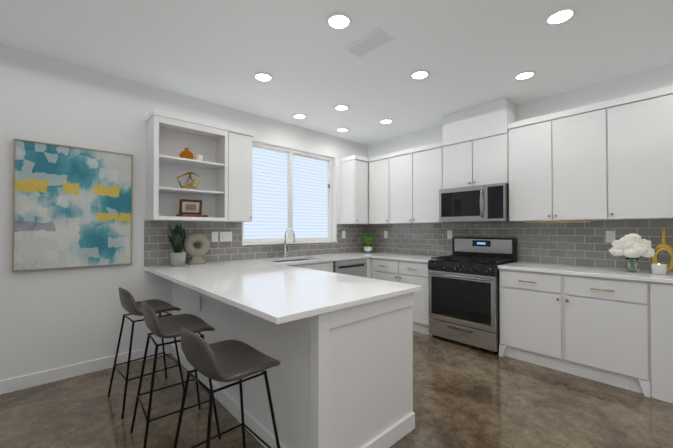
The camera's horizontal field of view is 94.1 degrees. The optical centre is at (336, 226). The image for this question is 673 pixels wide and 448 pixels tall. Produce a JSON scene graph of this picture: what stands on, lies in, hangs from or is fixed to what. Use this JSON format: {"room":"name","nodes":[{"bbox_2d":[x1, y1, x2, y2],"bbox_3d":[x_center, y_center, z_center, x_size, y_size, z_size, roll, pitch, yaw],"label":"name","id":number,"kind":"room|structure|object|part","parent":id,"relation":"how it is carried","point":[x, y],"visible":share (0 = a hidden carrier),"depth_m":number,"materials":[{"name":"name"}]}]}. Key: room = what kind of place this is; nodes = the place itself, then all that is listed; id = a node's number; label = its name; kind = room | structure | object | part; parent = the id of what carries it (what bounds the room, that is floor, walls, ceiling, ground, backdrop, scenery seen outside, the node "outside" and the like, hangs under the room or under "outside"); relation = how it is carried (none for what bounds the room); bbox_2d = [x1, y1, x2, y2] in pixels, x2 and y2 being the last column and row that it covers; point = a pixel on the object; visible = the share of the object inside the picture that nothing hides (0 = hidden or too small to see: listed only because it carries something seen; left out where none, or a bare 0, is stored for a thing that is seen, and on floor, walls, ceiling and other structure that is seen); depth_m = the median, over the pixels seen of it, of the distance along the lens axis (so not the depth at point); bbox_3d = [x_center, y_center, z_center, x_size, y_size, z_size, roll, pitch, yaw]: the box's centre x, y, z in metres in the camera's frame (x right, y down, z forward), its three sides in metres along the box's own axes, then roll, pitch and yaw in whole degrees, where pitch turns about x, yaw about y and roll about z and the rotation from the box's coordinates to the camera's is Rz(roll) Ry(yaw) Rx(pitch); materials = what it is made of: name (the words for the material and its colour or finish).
{"room":"kitchen","nodes":[
{"label":"kitchen","id":0,"kind":"room"},
{"bbox_2d":[0,45,366,380],"bbox_3d":[-1.920,-0.049,3.194,6.800,2.728,0.150,1,-1,-43],"label":"wall","id":1,"kind":"structure","parent":0,"point":[50,319],"depth_m":2.78,"materials":[{"name":"white paint"}]},
{"bbox_2d":[12,138,132,271],"bbox_3d":[-2.263,-0.165,2.748,0.800,1.050,0.039,1,-1,-43],"label":"painting","id":2,"kind":"object","parent":1,"relation":"attached to","point":[72,207],"visible":0.96,"depth_m":2.70,"materials":[{"name":"fabric"}]},
{"bbox_2d":[0,344,169,394],"bbox_3d":[-2.988,1.250,2.082,3.442,0.105,0.014,1,-1,-43],"label":"baseboard","id":3,"kind":"structure","parent":1,"relation":"attached to","point":[35,379],"depth_m":2.71,"materials":[{"name":"white wood"}]},
{"bbox_2d":[145,108,253,221],"bbox_3d":[-1.415,-0.570,3.325,1.012,1.028,0.349,1,-1,-43],"label":"wall cabinet","id":4,"kind":"object","parent":1,"relation":"attached to","point":[223,190],"visible":1,"depth_m":3.34,"materials":[{"name":"white wood"}]},
{"bbox_2d":[179,148,193,158],"bbox_3d":[-1.544,-0.737,3.229,0.134,0.133,0.134,1,-1,-43],"label":"vase","id":5,"kind":"object","parent":4,"relation":"on","point":[186,153],"visible":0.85,"depth_m":3.18,"materials":[{"name":"orange glass"}]},
{"bbox_2d":[176,171,201,188],"bbox_3d":[-1.527,-0.473,3.210,0.230,0.196,0.171,1,-1,-43],"label":"knot sculpture","id":6,"kind":"object","parent":4,"relation":"on","point":[190,185],"visible":0.94,"depth_m":3.22,"materials":[{"name":"gold metal"}]},
{"bbox_2d":[176,214,207,216],"bbox_3d":[-1.488,-0.097,3.212,0.280,0.042,0.193,1,-1,-43],"label":"books","id":7,"kind":"object","parent":4,"relation":"on","point":[186,215],"visible":0.46,"depth_m":3.13,"materials":[{"name":"brown"}]},
{"bbox_2d":[179,199,201,214],"bbox_3d":[-1.513,-0.196,3.247,0.215,0.159,0.073,0,-1,-37],"label":"photo frame","id":8,"kind":"object","parent":7,"relation":"on","point":[188,206],"visible":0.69,"depth_m":3.23,"materials":[{"name":"brown wood"}]},
{"bbox_2d":[195,154,202,160],"bbox_3d":[-1.459,-0.716,3.321,0.074,0.093,0.074,1,-1,-43],"label":"candle","id":9,"kind":"object","parent":4,"relation":"on","point":[198,157],"visible":0.75,"depth_m":3.29,"materials":[{"name":"white wax"}]},
{"bbox_2d":[144,221,367,266],"bbox_3d":[-0.702,0.184,4.207,3.270,0.454,0.007,1,-1,-43],"label":"tile backsplash","id":10,"kind":"structure","parent":1,"relation":"attached to","point":[157,244],"depth_m":3.69,"materials":[{"name":"grey tile"}]},
{"bbox_2d":[212,232,217,241],"bbox_3d":[-1.383,0.119,3.568,0.070,0.114,0.008,1,-1,-43],"label":"electrical outlet","id":11,"kind":"object","parent":10,"relation":"attached to","point":[214,236],"visible":1,"depth_m":3.56,"materials":[{"name":"white plastic"}]},
{"bbox_2d":[220,232,231,241],"bbox_3d":[-1.288,0.120,3.656,0.145,0.114,0.008,1,-1,-43],"label":"electrical outlet","id":12,"kind":"object","parent":10,"relation":"attached to","point":[225,236],"visible":1,"depth_m":3.65,"materials":[{"name":"white plastic"}]},
{"bbox_2d":[243,142,331,242],"bbox_3d":[-0.648,-0.426,4.416,1.524,1.288,0.055,1,-1,-43],"label":"window","id":13,"kind":"structure","parent":1,"relation":"in","point":[290,154],"depth_m":4.40,"materials":[{"name":"white plastic"}]},
{"bbox_2d":[242,241,336,245],"bbox_3d":[-0.596,0.229,4.352,1.566,0.022,0.106,1,-1,-43],"label":"window sill","id":14,"kind":"structure","parent":1,"relation":"attached to","point":[245,244],"depth_m":4.21,"materials":[{"name":"white"}]},
{"bbox_2d":[340,155,368,223],"bbox_3d":[0.404,-0.550,5.003,0.631,1.028,0.349,1,-1,-43],"label":"upper cabinet","id":15,"kind":"object","parent":1,"relation":"attached to","point":[354,189],"visible":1,"depth_m":4.79,"materials":[{"name":"white wood"}]},
{"bbox_2d":[0,331,672,447],"bbox_3d":[0.334,1.336,0.734,6.800,0.100,6.800,1,-1,-43],"label":"floor","id":16,"kind":"structure","parent":0,"point":[467,396],"depth_m":2.22,"materials":[{"name":"concrete"}]},
{"bbox_2d":[107,287,184,418],"bbox_3d":[-1.459,0.879,2.418,0.429,0.855,0.425,-1,-1,43],"label":"stool","id":17,"kind":"object","parent":16,"relation":"on","point":[130,305],"visible":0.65,"depth_m":2.36,"materials":[{"name":"black metal"}]},
{"bbox_3d":[-1.452,0.564,2.429,0.440,0.234,0.396,-1,-1,43],"label":"seat","id":18,"kind":"part","parent":17,"relation":"part of","materials":[{"name":"grey leather"}]},
{"bbox_2d":[130,300,220,447],"bbox_3d":[-1.004,0.874,1.954,0.425,0.855,0.429,1,-1,-40],"label":"stool","id":19,"kind":"object","parent":16,"relation":"on","point":[167,326],"visible":0.88,"depth_m":1.92,"materials":[{"name":"grey leather"}]},
{"bbox_3d":[-0.995,0.559,1.964,0.396,0.234,0.440,1,-1,-40],"label":"seat","id":20,"kind":"part","parent":19,"relation":"part of","materials":[{"name":"grey leather"}]},
{"bbox_2d":[173,327,280,447],"bbox_3d":[-0.504,0.868,1.442,0.425,0.855,0.429,1,-1,-45],"label":"stool","id":21,"kind":"object","parent":16,"relation":"on","point":[227,360],"visible":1,"depth_m":1.40,"materials":[{"name":"grey leather"}]},
{"bbox_3d":[-0.496,0.553,1.453,0.396,0.234,0.440,1,-1,-45],"label":"seat","id":22,"kind":"part","parent":21,"relation":"part of","materials":[{"name":"grey leather"}]},
{"bbox_2d":[144,270,414,447],"bbox_3d":[-0.691,0.867,2.566,1.063,0.881,2.422,1,-1,-43],"label":"base cabinet","id":23,"kind":"object","parent":16,"relation":"on","point":[342,378],"visible":0.54,"depth_m":1.76,"materials":[{"name":"white wood"}]},
{"bbox_2d":[197,296,199,309],"bbox_3d":[-1.174,0.653,2.663,0.006,0.114,0.070,1,-1,-43],"label":"outlet","id":24,"kind":"object","parent":23,"relation":"attached to","point":[198,302],"visible":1,"depth_m":2.65,"materials":[{"name":"white plastic"}]},
{"bbox_2d":[144,251,387,275],"bbox_3d":[-0.478,0.527,3.982,3.298,0.236,0.633,1,-1,-43],"label":"countertop","id":25,"kind":"structure","parent":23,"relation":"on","point":[306,259],"depth_m":3.79,"materials":[{"name":"white stone"}]},
{"bbox_2d":[168,224,187,266],"bbox_3d":[-1.572,0.182,3.129,0.174,0.431,0.209,1,-1,-43],"label":"snake plant","id":26,"kind":"object","parent":25,"relation":"on","point":[177,237],"visible":1,"depth_m":3.09,"materials":[{"name":"green plant"}]},
{"bbox_2d":[184,233,209,263],"bbox_3d":[-1.486,0.234,3.339,0.252,0.332,0.113,1,-1,-43],"label":"sculpture","id":27,"kind":"object","parent":25,"relation":"on","point":[196,254],"visible":1,"depth_m":3.31,"materials":[{"name":"beige ceramic"}]},
{"bbox_2d":[283,228,294,257],"bbox_3d":[-0.601,0.214,4.089,0.097,0.391,0.248,1,-1,-43],"label":"faucet","id":28,"kind":"object","parent":25,"relation":"on","point":[285,252],"visible":1,"depth_m":4.13,"materials":[{"name":"silver metal"}]},
{"bbox_2d":[272,259,310,261],"bbox_3d":[-0.554,0.542,3.903,0.704,0.204,0.434,1,-1,-43],"label":"sink basin","id":29,"kind":"object","parent":25,"relation":"in","point":[273,260],"depth_m":4.08,"materials":[{"name":"silver metal"}]},
{"bbox_2d":[362,233,377,251],"bbox_3d":[0.545,0.265,5.046,0.274,0.311,0.263,1,-1,-43],"label":"plant","id":30,"kind":"object","parent":25,"relation":"on","point":[368,248],"visible":1,"depth_m":5.02,"materials":[{"name":"green plant"}]},
{"bbox_2d":[160,263,420,324],"bbox_3d":[-0.459,0.406,2.335,1.092,0.032,1.806,1,-1,-43],"label":"countertop","id":31,"kind":"structure","parent":23,"relation":"on","point":[277,290],"depth_m":1.94,"materials":[{"name":"white stone"}]},
{"bbox_2d":[286,258,370,277],"bbox_3d":[-0.073,0.887,4.344,2.205,0.881,0.642,1,-1,-43],"label":"base cabinet","id":32,"kind":"object","parent":16,"relation":"on","point":[324,266],"visible":0.06,"depth_m":3.88,"materials":[{"name":"white wood"}]},
{"bbox_2d":[333,258,366,277],"bbox_3d":[0.001,0.834,4.412,0.602,0.769,0.609,1,-1,-43],"label":"dishwasher","id":33,"kind":"object","parent":32,"relation":"in","point":[355,267],"visible":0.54,"depth_m":4.20,"materials":[{"name":"silver metal"}]},
{"bbox_2d":[371,258,431,335],"bbox_3d":[1.014,0.887,4.312,0.649,0.881,0.956,1,-1,-43],"label":"base cabinet","id":34,"kind":"object","parent":16,"relation":"on","point":[410,272],"visible":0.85,"depth_m":3.93,"materials":[{"name":"white wood"}]},
{"bbox_2d":[372,253,438,262],"bbox_3d":[1.033,0.429,4.311,0.633,0.031,0.923,1,-1,-43],"label":"countertop","id":35,"kind":"structure","parent":34,"relation":"on","point":[393,256],"depth_m":4.27,"materials":[{"name":"white stone"}]},
{"bbox_2d":[428,237,517,353],"bbox_3d":[1.568,0.728,3.646,0.718,1.185,0.762,1,-1,-43],"label":"range","id":36,"kind":"object","parent":16,"relation":"on","point":[463,282],"visible":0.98,"depth_m":3.46,"materials":[{"name":"silver metal"}]},
{"bbox_2d":[499,269,646,396],"bbox_3d":[2.246,0.872,3.001,0.616,0.880,1.087,1,-1,-43],"label":"base cabinet","id":37,"kind":"object","parent":16,"relation":"on","point":[615,332],"depth_m":2.72,"materials":[{"name":"white wood"}]},
{"bbox_2d":[498,261,672,283],"bbox_3d":[2.486,0.410,2.736,0.633,0.032,1.811,1,-1,-43],"label":"countertop","id":38,"kind":"structure","parent":37,"relation":"on","point":[590,271],"depth_m":2.80,"materials":[{"name":"white stone"}]},
{"bbox_2d":[609,233,654,272],"bbox_3d":[2.534,0.227,2.697,0.255,0.332,0.292,1,-1,-43],"label":"flower vase","id":39,"kind":"object","parent":38,"relation":"on","point":[631,247],"visible":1,"depth_m":2.65,"materials":[{"name":"clear glass"}]},
{"bbox_2d":[651,263,666,274],"bbox_3d":[2.633,0.348,2.559,0.092,0.086,0.092,1,-1,-43],"label":"candle","id":40,"kind":"object","parent":38,"relation":"on","point":[658,269],"visible":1,"depth_m":2.53,"materials":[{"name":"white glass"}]},
{"bbox_2d":[651,228,672,271],"bbox_3d":[2.801,0.202,2.682,0.048,0.378,0.154,0,-1,-36],"label":"ring vase","id":41,"kind":"object","parent":38,"relation":"on","point":[663,245],"visible":0.88,"depth_m":2.67,"materials":[{"name":"gold metal"}]},
{"bbox_2d":[647,282,672,403],"bbox_3d":[2.860,0.864,2.336,0.616,0.880,0.723,1,-1,-43],"label":"base cabinet","id":42,"kind":"object","parent":16,"relation":"on","point":[659,295],"depth_m":2.35,"materials":[{"name":"white wood"}]},
{"bbox_2d":[0,0,672,144],"bbox_3d":[0.334,-1.491,0.766,6.800,0.100,6.800,1,-1,-43],"label":"ceiling","id":43,"kind":"structure","parent":0,"point":[466,54],"depth_m":2.52,"materials":[{"name":"white paint"}]},
{"bbox_2d":[253,72,272,81],"bbox_3d":[-0.694,-1.411,2.968,0.184,0.010,0.184,1,-1,-43],"label":"recessed light","id":44,"kind":"object","parent":43,"relation":"in","point":[263,77],"visible":1,"depth_m":2.96,"materials":[{"name":"white"}]},
{"bbox_2d":[292,113,306,118],"bbox_3d":[-0.470,-1.399,3.989,0.184,0.010,0.184,1,-1,-43],"label":"recessed light","id":45,"kind":"object","parent":43,"relation":"in","point":[299,116],"visible":1,"depth_m":3.98,"materials":[{"name":"white"}]},
{"bbox_2d":[326,12,351,29],"bbox_3d":[0.017,-1.420,2.176,0.184,0.010,0.184,1,-1,-43],"label":"recessed light","id":46,"kind":"object","parent":43,"relation":"in","point":[339,21],"visible":1,"depth_m":2.17,"materials":[{"name":"white"}]},
{"bbox_2d":[334,104,348,110],"bbox_3d":[0.062,-1.402,3.711,0.184,0.010,0.184,1,-1,-43],"label":"recessed light","id":47,"kind":"object","parent":43,"relation":"in","point":[341,107],"visible":1,"depth_m":3.70,"materials":[{"name":"white"}]},
{"bbox_2d":[336,128,348,131],"bbox_3d":[0.086,-1.393,4.536,0.184,0.010,0.184,1,-1,-43],"label":"recessed light","id":48,"kind":"object","parent":43,"relation":"in","point":[342,129],"visible":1,"depth_m":4.51,"materials":[{"name":"white"}]},
{"bbox_2d":[344,28,393,57],"bbox_3d":[0.248,-1.415,2.444,0.190,0.013,0.355,1,-1,-43],"label":"ceiling vent","id":49,"kind":"object","parent":43,"relation":"in","point":[376,39],"visible":1,"depth_m":2.42,"materials":[{"name":"white metal"}]},
{"bbox_2d":[379,119,392,123],"bbox_3d":[0.662,-1.397,4.179,0.184,0.010,0.184,1,-1,-43],"label":"recessed light","id":50,"kind":"object","parent":43,"relation":"in","point":[385,121],"visible":1,"depth_m":4.18,"materials":[{"name":"white"}]},
{"bbox_2d":[410,70,429,79],"bbox_3d":[0.779,-1.411,2.926,0.184,0.010,0.184,1,-1,-43],"label":"recessed light","id":51,"kind":"object","parent":43,"relation":"in","point":[419,74],"visible":1,"depth_m":2.92,"materials":[{"name":"white"}]},
{"bbox_2d":[513,70,535,79],"bbox_3d":[1.762,-1.411,2.938,0.184,0.010,0.184,1,-1,-43],"label":"recessed light","id":52,"kind":"object","parent":43,"relation":"in","point":[525,75],"visible":1,"depth_m":2.93,"materials":[{"name":"white"}]},
{"bbox_2d":[544,7,576,25],"bbox_3d":[1.518,-1.421,2.127,0.184,0.010,0.184,1,-1,-43],"label":"recessed light","id":53,"kind":"object","parent":43,"relation":"in","point":[560,16],"visible":1,"depth_m":2.12,"materials":[{"name":"white"}]},
{"bbox_2d":[367,64,672,271],"bbox_3d":[2.829,-0.052,2.949,0.150,2.728,6.650,1,-1,-43],"label":"wall","id":54,"kind":"structure","parent":0,"point":[650,80],"depth_m":3.27,"materials":[{"name":"white paint"}]},
{"bbox_2d":[368,154,387,223],"bbox_3d":[0.755,-0.552,4.853,0.324,1.028,0.393,1,-1,-43],"label":"upper cabinet","id":55,"kind":"object","parent":54,"relation":"attached to","point":[378,165],"depth_m":4.74,"materials":[{"name":"white wood"}]},
{"bbox_2d":[388,141,443,222],"bbox_3d":[1.175,-0.557,4.398,0.324,1.028,0.844,1,-1,-43],"label":"upper cabinet","id":56,"kind":"object","parent":54,"relation":"attached to","point":[406,185],"depth_m":4.26,"materials":[{"name":"white wood"}]},
{"bbox_2d":[444,127,508,188],"bbox_3d":[1.723,-0.772,3.806,0.324,0.613,0.769,1,-1,-43],"label":"upper cabinet","id":57,"kind":"object","parent":54,"relation":"attached to","point":[482,158],"depth_m":3.65,"materials":[{"name":"white wood"}]},
{"bbox_2d":[439,183,512,222],"bbox_3d":[1.666,-0.255,3.747,0.461,0.417,0.762,1,-1,-43],"label":"microwave","id":58,"kind":"object","parent":57,"relation":"attached to","point":[487,203],"visible":1,"depth_m":3.58,"materials":[{"name":"silver metal"}]},
{"bbox_2d":[442,98,516,140],"bbox_3d":[1.721,-1.242,3.813,0.323,0.326,0.755,1,-1,-43],"label":"chase","id":59,"kind":"object","parent":54,"relation":"attached to","point":[495,115],"visible":0.79,"depth_m":3.64,"materials":[{"name":"white paint"}]},
{"bbox_2d":[368,219,672,271],"bbox_3d":[1.923,0.179,3.811,0.008,0.454,4.150,1,-1,-43],"label":"tile backsplash","id":60,"kind":"structure","parent":54,"relation":"attached to","point":[584,244],"depth_m":3.43,"materials":[{"name":"grey tile"}]},
{"bbox_2d":[447,230,451,238],"bbox_3d":[1.528,0.112,4.229,0.008,0.114,0.070,1,-1,-43],"label":"electrical outlet","id":61,"kind":"object","parent":60,"relation":"attached to","point":[449,234],"visible":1,"depth_m":4.23,"materials":[{"name":"white plastic"}]},
{"bbox_2d":[606,231,614,242],"bbox_3d":[2.642,0.100,3.021,0.008,0.114,0.070,1,-1,-43],"label":"electrical outlet","id":62,"kind":"object","parent":60,"relation":"attached to","point":[610,236],"visible":0.96,"depth_m":3.02,"materials":[{"name":"white plastic"}]},
{"bbox_2d":[508,101,603,221],"bbox_3d":[2.264,-0.589,3.218,0.324,1.063,0.821,1,-1,-43],"label":"upper cabinet","id":63,"kind":"object","parent":54,"relation":"attached to","point":[556,160],"depth_m":3.08,"materials":[{"name":"white wood"}]},
{"bbox_2d":[604,86,671,219],"bbox_3d":[2.682,-0.594,2.764,0.324,1.063,0.413,1,-1,-43],"label":"upper cabinet","id":64,"kind":"object","parent":54,"relation":"attached to","point":[612,159],"depth_m":2.66,"materials":[{"name":"white wood"}]},
{"bbox_2d":[672,86,672,218],"bbox_3d":[2.960,-0.597,2.463,0.324,1.063,0.408,1,-1,-43],"label":"upper cabinet","id":65,"kind":"object","parent":54,"relation":"attached to","point":[672,86],"depth_m":2.51,"materials":[{"name":"white wood"}]},
{"label":"outside","id":66,"kind":"structure","parent":0,"visible":0},
{"bbox_2d":[244,147,326,238],"bbox_3d":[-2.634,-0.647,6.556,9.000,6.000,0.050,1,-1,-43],"label":"window blinds","id":67,"kind":"object","parent":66,"point":[269,194],"depth_m":7.75,"materials":[{"name":"white plastic"}]}
]}

